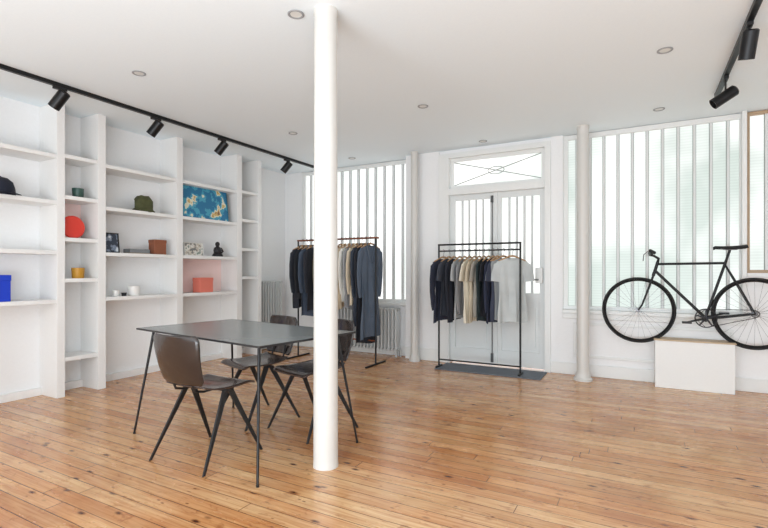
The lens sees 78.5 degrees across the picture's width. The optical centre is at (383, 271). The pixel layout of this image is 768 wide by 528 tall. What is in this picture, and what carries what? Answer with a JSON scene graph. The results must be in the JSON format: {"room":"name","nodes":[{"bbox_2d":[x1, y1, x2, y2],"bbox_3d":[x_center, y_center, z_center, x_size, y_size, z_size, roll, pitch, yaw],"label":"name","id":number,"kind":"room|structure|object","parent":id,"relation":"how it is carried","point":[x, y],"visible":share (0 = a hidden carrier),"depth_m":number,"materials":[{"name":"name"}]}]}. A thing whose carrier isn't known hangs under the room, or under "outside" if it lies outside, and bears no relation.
{"room":"clothing store","nodes":[
{"label":"clothing store","id":0,"kind":"room"},
{"bbox_2d":[0,96,284,394],"bbox_3d":[-3.489,-0.200,4.066,0.120,2.700,8.200,0,0,29],"label":"wall","id":1,"kind":"structure","parent":0,"point":[127,348],"depth_m":5.04,"materials":[{"name":"paint"}]},
{"bbox_2d":[0,345,767,527],"bbox_3d":[0.097,1.210,2.111,8.250,0.120,8.200,0,0,29],"label":"floor","id":2,"kind":"structure","parent":0,"point":[435,448],"depth_m":2.98,"materials":[{"name":"brown wood"}]},
{"bbox_2d":[0,104,260,403],"bbox_3d":[-2.667,-0.199,5.030,0.401,2.698,3.620,0,0,29],"label":"shelving unit","id":3,"kind":"object","parent":2,"relation":"on","point":[236,275],"depth_m":4.68,"materials":[{"name":"paint"}]},
{"bbox_2d":[0,275,10,301],"bbox_3d":[-3.272,0.138,3.943,0.176,0.225,0.176,0,0,29],"label":"storage box","id":4,"kind":"object","parent":3,"relation":"on","point":[5,280],"visible":1,"depth_m":3.94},
{"bbox_2d":[65,216,84,237],"bbox_3d":[-2.960,-0.427,4.473,0.036,0.216,0.216,0,0,29],"label":"disc","id":5,"kind":"object","parent":3,"relation":"on","point":[74,226],"visible":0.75,"depth_m":4.47,"materials":[{"name":"red paint"}]},
{"bbox_2d":[71,268,84,277],"bbox_3d":[-2.944,0.010,4.522,0.110,0.100,0.110,0,0,29],"label":"pot","id":6,"kind":"object","parent":3,"relation":"on","point":[75,272],"visible":0.84,"depth_m":4.48,"materials":[{"name":"ceramic"}]},
{"bbox_2d":[72,188,83,196],"bbox_3d":[-2.944,-0.756,4.522,0.100,0.092,0.100,0,0,29],"label":"pot","id":7,"kind":"object","parent":3,"relation":"on","point":[78,192],"visible":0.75,"depth_m":4.48,"materials":[{"name":"green ceramic"}]},
{"bbox_2d":[106,232,119,252],"bbox_3d":[-2.771,-0.296,4.778,0.040,0.205,0.154,0,0,29],"label":"picture frame","id":8,"kind":"object","parent":3,"relation":"on","point":[112,239],"visible":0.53,"depth_m":4.79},
{"bbox_2d":[112,290,119,295],"bbox_3d":[-2.766,0.220,4.850,0.070,0.060,0.070,0,0,29],"label":"cup","id":9,"kind":"object","parent":3,"relation":"on","point":[114,292],"visible":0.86,"depth_m":4.83,"materials":[{"name":"white ceramic"}]},
{"bbox_2d":[128,286,139,295],"bbox_3d":[-2.672,0.200,5.023,0.120,0.100,0.120,0,0,29],"label":"bowl","id":10,"kind":"object","parent":3,"relation":"on","point":[132,290],"visible":0.99,"depth_m":4.97,"materials":[{"name":"white ceramic"}]},
{"bbox_2d":[123,249,149,253],"bbox_3d":[-2.661,-0.220,5.063,0.100,0.050,0.240,0,0,29],"label":"tray","id":11,"kind":"object","parent":3,"relation":"on","point":[138,251],"visible":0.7,"depth_m":5.01,"materials":[{"name":"grey"}]},
{"bbox_2d":[132,195,154,211],"bbox_3d":[-2.633,-0.738,5.135,0.244,0.186,0.244,0,0,11],"label":"bucket hat","id":12,"kind":"object","parent":3,"relation":"on","point":[141,203],"visible":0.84,"depth_m":5.07,"materials":[{"name":"green fabric"}]},
{"bbox_2d":[148,239,166,254],"bbox_3d":[-2.544,-0.278,5.278,0.106,0.165,0.156,0,0,29],"label":"storage box","id":13,"kind":"object","parent":3,"relation":"on","point":[155,246],"visible":0.84,"depth_m":5.23,"materials":[{"name":"brown wood"}]},
{"bbox_2d":[183,242,203,255],"bbox_3d":[-2.290,-0.274,5.655,0.035,0.161,0.274,0,0,29],"label":"picture frame","id":14,"kind":"object","parent":3,"relation":"on","point":[194,249],"visible":0.86,"depth_m":5.65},
{"bbox_2d":[192,278,212,292],"bbox_3d":[-2.244,0.160,5.828,0.136,0.180,0.206,0,0,29],"label":"storage box","id":15,"kind":"object","parent":3,"relation":"on","point":[200,285],"visible":1,"depth_m":5.76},
{"bbox_2d":[183,185,228,221],"bbox_3d":[-2.215,-0.863,5.826,0.067,0.429,0.701,0,0,29],"label":"picture frame","id":16,"kind":"object","parent":3,"relation":"on","point":[197,202],"visible":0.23,"depth_m":5.81,"materials":[{"name":"blue paper"}]},
{"bbox_2d":[212,242,223,256],"bbox_3d":[-2.134,-0.291,6.024,0.146,0.193,0.144,0,0,29],"label":"figurine","id":17,"kind":"object","parent":3,"relation":"on","point":[217,250],"visible":0.96,"depth_m":5.99,"materials":[{"name":"black ceramic"}]},
{"bbox_2d":[149,332,262,476],"bbox_3d":[-1.119,0.757,2.940,0.479,0.785,0.516,0,0,29],"label":"chair","id":18,"kind":"object","parent":2,"relation":"on","point":[178,357],"visible":1,"depth_m":2.78,"materials":[{"name":"brown leather"}]},
{"bbox_2d":[133,319,357,487],"bbox_3d":[-0.979,0.775,3.256,1.397,0.750,0.838,0,0,37],"label":"table","id":19,"kind":"object","parent":2,"relation":"on","point":[253,334],"visible":0.95,"depth_m":3.15,"materials":[{"name":"metal"}]},
{"bbox_2d":[221,315,299,430],"bbox_3d":[-0.985,0.757,3.742,0.516,0.785,0.480,0,0,-44],"label":"chair","id":20,"kind":"object","parent":2,"relation":"on","point":[268,359],"visible":0.69,"depth_m":3.73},
{"bbox_2d":[261,281,281,322],"bbox_3d":[-1.717,0.641,6.982,0.120,1.018,0.576,0,0,29],"label":"radiator","id":21,"kind":"object","parent":2,"relation":"on","point":[266,289],"visible":0.41,"depth_m":6.95,"materials":[{"name":"metal"}]},
{"bbox_2d":[267,319,357,443],"bbox_3d":[-0.511,0.757,3.484,0.479,0.785,0.516,0,0,43],"label":"chair","id":22,"kind":"object","parent":2,"relation":"on","point":[304,369],"visible":0.47,"depth_m":3.50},
{"bbox_2d":[313,4,337,470],"bbox_3d":[-0.346,-0.200,2.791,0.150,2.700,0.150,0,0,29],"label":"column","id":23,"kind":"structure","parent":2,"relation":"on","point":[325,352],"depth_m":2.73,"materials":[{"name":"paint"}]},
{"bbox_2d":[287,237,385,368],"bbox_3d":[-0.634,0.357,6.097,1.234,1.586,0.480,0,0,29],"label":"clothes rack","id":24,"kind":"object","parent":2,"relation":"on","point":[375,238],"visible":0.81,"depth_m":5.80,"materials":[{"name":"black metal"}]},
{"bbox_2d":[338,307,400,356],"bbox_3d":[-0.283,0.821,6.646,1.180,0.658,0.120,0,0,29],"label":"radiator","id":25,"kind":"object","parent":2,"relation":"on","point":[389,339],"visible":0.52,"depth_m":6.43,"materials":[{"name":"metal"}]},
{"bbox_2d":[409,151,419,361],"bbox_3d":[0.395,-0.200,6.072,0.150,2.700,0.150,0,0,29],"label":"column","id":26,"kind":"structure","parent":2,"relation":"on","point":[414,357],"depth_m":6.03,"materials":[{"name":"paint"}]},
{"bbox_2d":[434,362,546,379],"bbox_3d":[1.228,1.145,5.458,1.210,0.010,0.420,0,0,29],"label":"doormat","id":27,"kind":"object","parent":2,"relation":"on","point":[497,371],"visible":0.97,"depth_m":5.44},
{"bbox_2d":[435,242,522,376],"bbox_3d":[1.086,0.402,5.433,0.989,1.476,0.180,0,0,29],"label":"clothes rack","id":28,"kind":"object","parent":27,"relation":"on","point":[519,243],"visible":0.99,"depth_m":5.33,"materials":[{"name":"black metal"}]},
{"bbox_2d":[498,248,525,260],"bbox_3d":[1.430,-0.193,5.245,0.334,0.153,0.022,0,0,-9],"label":"clothes hanger","id":29,"kind":"object","parent":28,"relation":"hanging from","point":[511,248],"visible":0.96,"depth_m":5.24,"materials":[{"name":"wood"}]},
{"bbox_2d":[491,258,534,323],"bbox_3d":[1.431,0.210,5.245,0.537,0.737,0.066,0,0,-9],"label":"t-shirt","id":30,"kind":"object","parent":29,"relation":"hanging from","point":[505,272],"visible":0.94,"depth_m":5.23,"materials":[{"name":"fabric"}]},
{"bbox_2d":[574,124,591,381],"bbox_3d":[2.115,-0.200,4.997,0.186,2.700,0.186,0,0,29],"label":"column","id":31,"kind":"structure","parent":2,"relation":"on","point":[582,374],"depth_m":4.95,"materials":[{"name":"paint"}]},
{"bbox_2d":[654,337,736,394],"bbox_3d":[3.045,0.909,4.634,0.670,0.482,0.208,0,0,29],"label":"box","id":32,"kind":"object","parent":2,"relation":"on","point":[703,365],"visible":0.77,"depth_m":4.54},
{"bbox_2d":[602,245,767,349],"bbox_3d":[3.003,0.234,4.552,1.629,0.985,0.422,0,0,29],"label":"bicycle","id":33,"kind":"object","parent":32,"relation":"on","point":[713,301],"visible":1,"depth_m":4.54,"materials":[{"name":"black metal"}]},
{"bbox_2d":[0,0,767,173],"bbox_3d":[0.097,-1.610,2.111,8.250,0.120,8.200,0,0,29],"label":"ceiling","id":34,"kind":"structure","parent":0,"point":[493,71],"depth_m":3.53,"materials":[{"name":"paint"}]},
{"bbox_2d":[132,70,145,75],"bbox_3d":[-1.908,-1.546,3.661,0.100,0.007,0.100,0,0,29],"label":"recessed light","id":35,"kind":"object","parent":34,"relation":"in","point":[135,72],"visible":1,"depth_m":3.66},
{"bbox_2d":[0,63,313,167],"bbox_3d":[-2.214,-1.533,4.692,0.040,0.034,4.944,0,0,29],"label":"track","id":36,"kind":"object","parent":34,"relation":"attached to","point":[2,66],"visible":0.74,"depth_m":4.39,"materials":[{"name":"black metal"}]},
{"bbox_2d":[48,85,69,110],"bbox_3d":[-2.672,-1.422,3.865,0.166,0.192,0.101,0,0,-2],"label":"track spotlight","id":37,"kind":"object","parent":36,"relation":"attached to","point":[61,96],"visible":1,"depth_m":3.83,"materials":[{"name":"black metal"}]},
{"bbox_2d":[146,116,163,137],"bbox_3d":[-2.255,-1.422,4.632,0.166,0.192,0.101,0,0,-2],"label":"track spotlight","id":38,"kind":"object","parent":36,"relation":"attached to","point":[154,129],"visible":1,"depth_m":4.60,"materials":[{"name":"black metal"}]},
{"bbox_2d":[214,138,228,155],"bbox_3d":[-1.856,-1.422,5.362,0.166,0.192,0.101,0,0,-2],"label":"track spotlight","id":39,"kind":"object","parent":36,"relation":"attached to","point":[222,146],"visible":1,"depth_m":5.33,"materials":[{"name":"black metal"}]},
{"bbox_2d":[280,159,292,173],"bbox_3d":[-1.318,-1.422,6.349,0.166,0.192,0.101,0,0,-2],"label":"track spotlight","id":40,"kind":"object","parent":36,"relation":"attached to","point":[287,165],"visible":1,"depth_m":6.31,"materials":[{"name":"black metal"}]},
{"bbox_2d":[288,10,303,18],"bbox_3d":[-0.529,-1.546,2.824,0.100,0.007,0.100,0,0,29],"label":"recessed light","id":41,"kind":"object","parent":34,"relation":"in","point":[295,14],"visible":1,"depth_m":2.82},
{"bbox_2d":[418,104,427,108],"bbox_3d":[0.364,-1.546,4.388,0.100,0.007,0.100,0,0,29],"label":"recessed light","id":42,"kind":"object","parent":34,"relation":"in","point":[422,106],"visible":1,"depth_m":4.39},
{"bbox_2d":[653,107,664,110],"bbox_3d":[2.615,-1.546,4.469,0.100,0.007,0.100,0,0,29],"label":"recessed light","id":43,"kind":"object","parent":34,"relation":"in","point":[659,108],"visible":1,"depth_m":4.47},
{"bbox_2d":[657,47,672,53],"bbox_3d":[1.962,-1.546,3.281,0.100,0.007,0.100,0,0,29],"label":"recessed light","id":44,"kind":"object","parent":34,"relation":"in","point":[664,50],"visible":1,"depth_m":3.28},
{"bbox_2d":[714,0,762,96],"bbox_3d":[2.273,-1.533,2.947,0.040,0.034,2.574,0,0,29],"label":"track","id":45,"kind":"object","parent":34,"relation":"attached to","point":[756,4],"visible":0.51,"depth_m":3.21,"materials":[{"name":"black metal"}]},
{"bbox_2d":[709,75,738,108],"bbox_3d":[2.658,-1.400,3.674,0.192,0.235,0.108,0,0,29],"label":"track spotlight","id":46,"kind":"object","parent":45,"relation":"attached to","point":[732,91],"visible":1,"depth_m":3.65,"materials":[{"name":"black metal"}]},
{"bbox_2d":[738,20,759,60],"bbox_3d":[2.238,-1.409,2.885,0.086,0.218,0.136,0,0,13],"label":"track spotlight","id":47,"kind":"object","parent":45,"relation":"attached to","point":[749,38],"visible":1,"depth_m":2.86,"materials":[{"name":"black metal"}]},
{"bbox_2d":[285,135,767,379],"bbox_3d":[2.020,-0.200,5.533,8.150,2.700,0.350,0,0,29],"label":"wall","id":48,"kind":"structure","parent":0,"point":[749,363],"depth_m":5.37,"materials":[{"name":"paint"}]},
{"bbox_2d":[302,160,405,302],"bbox_3d":[-0.430,-0.557,6.909,1.870,1.975,0.080,0,0,29],"label":"window","id":49,"kind":"structure","parent":48,"relation":"in","point":[371,197],"depth_m":6.72,"materials":[{"name":"glass"}]},
{"bbox_2d":[379,302,405,305],"bbox_3d":[-0.466,0.440,6.843,1.870,0.040,0.070,0,0,29],"label":"trim","id":50,"kind":"structure","parent":48,"relation":"attached to","point":[380,303],"depth_m":6.48,"materials":[{"name":"paint"}]},
{"bbox_2d":[438,141,550,372],"bbox_3d":[1.323,-0.175,5.737,1.370,2.650,0.179,0,0,29],"label":"door","id":51,"kind":"structure","parent":48,"relation":"in","point":[498,194],"depth_m":5.70,"materials":[{"name":"paint"}]},
{"bbox_2d":[293,340,767,393],"bbox_3d":[1.968,1.070,5.437,8.150,0.160,0.168,0,0,29],"label":"baseboard","id":52,"kind":"structure","parent":48,"relation":"attached to","point":[430,354],"depth_m":5.11,"materials":[{"name":"paint"}]},
{"bbox_2d":[563,113,740,314],"bbox_3d":[2.795,-0.557,4.991,1.670,1.975,0.080,0,0,29],"label":"window","id":53,"kind":"structure","parent":48,"relation":"in","point":[672,190],"depth_m":4.94,"materials":[{"name":"glass"}]},
{"bbox_2d":[573,322,733,362],"bbox_3d":[2.763,0.755,4.922,1.460,0.390,0.012,0,0,29],"label":"trim","id":54,"kind":"structure","parent":48,"relation":"attached to","point":[731,331],"depth_m":4.98,"materials":[{"name":"paint"}]},
{"bbox_2d":[562,309,747,325],"bbox_3d":[2.755,0.470,4.916,1.670,0.100,0.070,0,0,29],"label":"trim","id":55,"kind":"structure","parent":48,"relation":"attached to","point":[567,313],"depth_m":4.89,"materials":[{"name":"paint"}]},
{"bbox_2d":[741,110,746,313],"bbox_3d":[3.477,-0.560,4.539,0.040,1.980,0.060,0,0,29],"label":"trim","id":56,"kind":"structure","parent":48,"relation":"attached to","point":[743,113],"depth_m":4.51,"materials":[{"name":"paint"}]},
{"bbox_2d":[747,110,767,272],"bbox_3d":[4.011,-0.767,4.328,1.100,1.555,0.080,0,0,29],"label":"window","id":57,"kind":"structure","parent":48,"relation":"in","point":[757,121],"depth_m":4.54,"materials":[{"name":"glass"}]},
{"label":"clothes hanger","id":58,"kind":"object","parent":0,"visible":0},
{"bbox_2d":[350,243,359,326],"bbox_3d":[-0.275,0.156,5.901,0.073,1.041,0.455,0,0,40],"label":"coat","id":59,"kind":"object","parent":58,"relation":"hanging from","point":[352,276],"visible":0.12,"depth_m":5.75,"materials":[{"name":"fabric"}]},
{"label":"clothes hanger","id":60,"kind":"object","parent":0,"visible":0},
{"bbox_2d":[354,243,374,343],"bbox_3d":[-0.224,0.269,5.874,0.072,1.268,0.456,0,0,39],"label":"coat","id":61,"kind":"object","parent":60,"relation":"hanging from","point":[359,300],"visible":0.14,"depth_m":5.77,"materials":[{"name":"fabric"}]},
{"bbox_3d":[-0.168,-0.368,5.844,0.022,0.153,0.334,0,0,43],"label":"clothes hanger","id":62,"kind":"object","parent":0,"visible":0},
{"bbox_2d":[357,243,382,339],"bbox_3d":[-0.167,0.233,5.842,0.072,1.195,0.456,0,0,43],"label":"coat","id":63,"kind":"object","parent":62,"relation":"hanging from","point":[366,254],"visible":0.93,"depth_m":5.82,"materials":[{"name":"fabric"}]},
{"label":"clothes hanger","id":64,"kind":"object","parent":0,"visible":0},
{"bbox_2d":[289,245,300,307],"bbox_3d":[-1.094,0.059,6.348,0.071,0.847,0.456,0,0,41],"label":"jacket","id":65,"kind":"object","parent":64,"relation":"hanging from","point":[296,302],"visible":0.19,"depth_m":6.22,"materials":[{"name":"fabric"}]},
{"label":"clothes hanger","id":66,"kind":"object","parent":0,"visible":0},
{"bbox_2d":[294,245,304,299],"bbox_3d":[-1.032,0.006,6.314,0.070,0.742,0.456,0,0,39],"label":"jacket","id":67,"kind":"object","parent":66,"relation":"hanging from","point":[298,294],"visible":0.09,"depth_m":6.17,"materials":[{"name":"fabric"}]},
{"label":"clothes hanger","id":68,"kind":"object","parent":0,"visible":0},
{"bbox_2d":[298,245,313,316],"bbox_3d":[-0.970,0.119,6.280,0.074,0.967,0.456,0,0,39],"label":"jacket","id":69,"kind":"object","parent":68,"relation":"hanging from","point":[304,311],"visible":0.17,"depth_m":6.16,"materials":[{"name":"fabric"}]},
{"label":"clothes hanger","id":70,"kind":"object","parent":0,"visible":0},
{"bbox_2d":[303,245,313,310],"bbox_3d":[-0.910,0.075,6.248,0.069,0.880,0.456,0,0,37],"label":"jacket","id":71,"kind":"object","parent":70,"relation":"hanging from","point":[308,254],"visible":0.27,"depth_m":6.14,"materials":[{"name":"fabric"}]},
{"bbox_3d":[-0.778,-0.368,6.176,0.022,0.153,0.334,0,0,35],"label":"clothes hanger","id":72,"kind":"object","parent":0,"visible":0},
{"bbox_2d":[312,252,313,288],"bbox_3d":[-0.779,0.049,6.177,0.067,0.828,0.456,0,0,35],"label":"jacket","id":73,"kind":"object","parent":72,"relation":"hanging from","point":[313,252],"visible":0.02,"depth_m":6.00,"materials":[{"name":"fabric"}]},
{"bbox_3d":[-0.489,-0.368,6.018,0.022,0.153,0.334,0,0,35],"label":"clothes hanger","id":74,"kind":"object","parent":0,"visible":0},
{"bbox_2d":[338,243,344,309],"bbox_3d":[-0.486,0.054,6.016,0.077,0.837,0.454,0,0,39],"label":"shirt","id":75,"kind":"object","parent":74,"relation":"hanging from","point":[340,302],"visible":0.08,"depth_m":5.89,"materials":[{"name":"fabric"}]},
{"bbox_3d":[-0.436,-0.368,5.990,0.022,0.153,0.334,0,0,35],"label":"clothes hanger","id":76,"kind":"object","parent":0,"visible":0},
{"bbox_2d":[338,243,348,300],"bbox_3d":[-0.436,0.001,5.989,0.072,0.731,0.456,0,0,35],"label":"shirt","id":77,"kind":"object","parent":76,"relation":"hanging from","point":[340,257],"visible":0.2,"depth_m":5.83,"materials":[{"name":"fabric"}]},
{"bbox_3d":[-0.379,-0.368,5.958,0.022,0.153,0.334,0,0,35],"label":"clothes hanger","id":78,"kind":"object","parent":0,"visible":0},
{"bbox_2d":[343,244,352,309],"bbox_3d":[-0.376,0.057,5.957,0.067,0.844,0.456,0,0,35],"label":"shirt","id":79,"kind":"object","parent":78,"relation":"hanging from","point":[347,296],"visible":0.15,"depth_m":5.81,"materials":[{"name":"fabric"}]},
{"bbox_3d":[-0.331,-0.368,5.932,0.022,0.153,0.334,0,0,35],"label":"clothes hanger","id":80,"kind":"object","parent":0,"visible":0},
{"bbox_2d":[346,243,355,304],"bbox_3d":[-0.328,0.024,5.931,0.077,0.777,0.456,0,0,35],"label":"shirt","id":81,"kind":"object","parent":80,"relation":"hanging from","point":[348,280],"visible":0.11,"depth_m":5.78,"materials":[{"name":"fabric"}]},
{"label":"clothes hanger","id":82,"kind":"object","parent":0,"visible":0},
{"bbox_2d":[430,259,446,322],"bbox_3d":[0.715,0.223,5.635,0.466,0.763,0.070,0,0,-39],"label":"sweatshirt","id":83,"kind":"object","parent":82,"relation":"hanging from","point":[435,286],"visible":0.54,"depth_m":5.53,"materials":[{"name":"fabric"}]},
{"label":"clothes hanger","id":84,"kind":"object","parent":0,"visible":0},
{"bbox_2d":[445,259,460,322],"bbox_3d":[0.834,0.214,5.571,0.070,0.746,0.466,0,0,37],"label":"sweatshirt","id":85,"kind":"object","parent":84,"relation":"hanging from","point":[449,285],"visible":0.46,"depth_m":5.45,"materials":[{"name":"fabric"}]},
{"bbox_3d":[0.948,-0.193,5.509,0.022,0.153,0.334,0,0,35],"label":"clothes hanger","id":86,"kind":"object","parent":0,"visible":0},
{"bbox_2d":[456,259,464,314],"bbox_3d":[0.948,0.180,5.508,0.063,0.676,0.466,0,0,35],"label":"sweatshirt","id":87,"kind":"object","parent":86,"relation":"hanging from","point":[459,284],"visible":0.41,"depth_m":5.37,"materials":[{"name":"fabric"}]},
{"bbox_3d":[1.149,-0.193,5.398,0.022,0.153,0.334,0,0,35],"label":"clothes hanger","id":88,"kind":"object","parent":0,"visible":0},
{"bbox_2d":[476,258,485,320],"bbox_3d":[1.151,0.209,5.398,0.071,0.734,0.466,0,0,35],"label":"sweatshirt","id":89,"kind":"object","parent":88,"relation":"hanging from","point":[478,283],"visible":0.39,"depth_m":5.24,"materials":[{"name":"fabric"}]},
{"label":"clothes hanger","id":90,"kind":"object","parent":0,"visible":0},
{"bbox_2d":[483,258,497,323],"bbox_3d":[1.243,0.210,5.348,0.067,0.736,0.465,0,0,41],"label":"sweatshirt","id":91,"kind":"object","parent":90,"relation":"hanging from","point":[487,288],"visible":0.3,"depth_m":5.21,"materials":[{"name":"fabric"}]},
{"bbox_3d":[0.776,-0.193,5.602,0.022,0.153,0.334,0,0,43],"label":"clothes hanger","id":92,"kind":"object","parent":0,"visible":0},
{"bbox_2d":[436,259,448,315],"bbox_3d":[0.777,0.188,5.601,0.071,0.693,0.537,0,0,43],"label":"t-shirt","id":93,"kind":"object","parent":92,"relation":"hanging from","point":[441,266],"visible":0.43,"depth_m":5.51,"materials":[{"name":"fabric"}]},
{"bbox_3d":[0.895,-0.193,5.537,0.022,0.153,0.334,0,0,35],"label":"clothes hanger","id":94,"kind":"object","parent":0,"visible":0},
{"bbox_2d":[450,259,462,320],"bbox_3d":[0.895,0.200,5.537,0.066,0.717,0.537,0,0,35],"label":"t-shirt","id":95,"kind":"object","parent":94,"relation":"hanging from","point":[453,266],"visible":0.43,"depth_m":5.39,"materials":[{"name":"fabric"}]},
{"bbox_3d":[1.000,-0.193,5.480,0.022,0.153,0.334,0,0,35],"label":"clothes hanger","id":96,"kind":"object","parent":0,"visible":0},
{"bbox_2d":[459,259,476,322],"bbox_3d":[1.000,0.216,5.480,0.067,0.749,0.537,0,0,35],"label":"t-shirt","id":97,"kind":"object","parent":96,"relation":"hanging from","point":[463,265],"visible":0.42,"depth_m":5.36,"materials":[{"name":"fabric"}]},
{"bbox_3d":[1.053,-0.193,5.451,0.022,0.153,0.334,0,0,35],"label":"clothes hanger","id":98,"kind":"object","parent":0,"visible":0},
{"bbox_2d":[465,259,475,322],"bbox_3d":[1.055,0.210,5.449,0.073,0.737,0.535,0,0,38],"label":"t-shirt","id":99,"kind":"object","parent":98,"relation":"hanging from","point":[468,266],"visible":0.44,"depth_m":5.32,"materials":[{"name":"fabric"}]},
{"bbox_3d":[1.101,-0.193,5.425,0.022,0.153,0.334,0,0,35],"label":"clothes hanger","id":100,"kind":"object","parent":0,"visible":0},
{"bbox_2d":[469,259,478,317],"bbox_3d":[1.102,0.176,5.425,0.070,0.670,0.537,0,0,35],"label":"t-shirt","id":101,"kind":"object","parent":100,"relation":"hanging from","point":[472,277],"visible":0.45,"depth_m":5.29,"materials":[{"name":"fabric"}]},
{"label":"clothes hanger","id":102,"kind":"object","parent":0,"visible":0},
{"bbox_2d":[479,258,488,316],"bbox_3d":[1.199,0.191,5.371,0.067,0.698,0.537,0,0,37],"label":"t-shirt","id":103,"kind":"object","parent":102,"relation":"hanging from","point":[481,271],"visible":0.34,"depth_m":5.25,"materials":[{"name":"fabric"}]},
{"bbox_3d":[1.290,-0.193,5.322,0.022,0.153,0.334,0,0,43],"label":"clothes hanger","id":104,"kind":"object","parent":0,"visible":0},
{"bbox_2d":[485,258,495,321],"bbox_3d":[1.291,0.197,5.321,0.069,0.712,0.537,0,0,43],"label":"t-shirt","id":105,"kind":"object","parent":104,"relation":"hanging from","point":[488,272],"visible":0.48,"depth_m":5.19,"materials":[{"name":"fabric"}]},
{"bbox_3d":[1.347,-0.193,5.291,0.334,0.153,0.022,0,0,-29],"label":"clothes hanger","id":106,"kind":"object","parent":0,"visible":0},
{"bbox_2d":[485,258,501,320],"bbox_3d":[1.348,0.205,5.289,0.537,0.727,0.070,0,0,-29],"label":"t-shirt","id":107,"kind":"object","parent":106,"relation":"hanging from","point":[496,284],"visible":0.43,"depth_m":5.23,"materials":[{"name":"fabric"}]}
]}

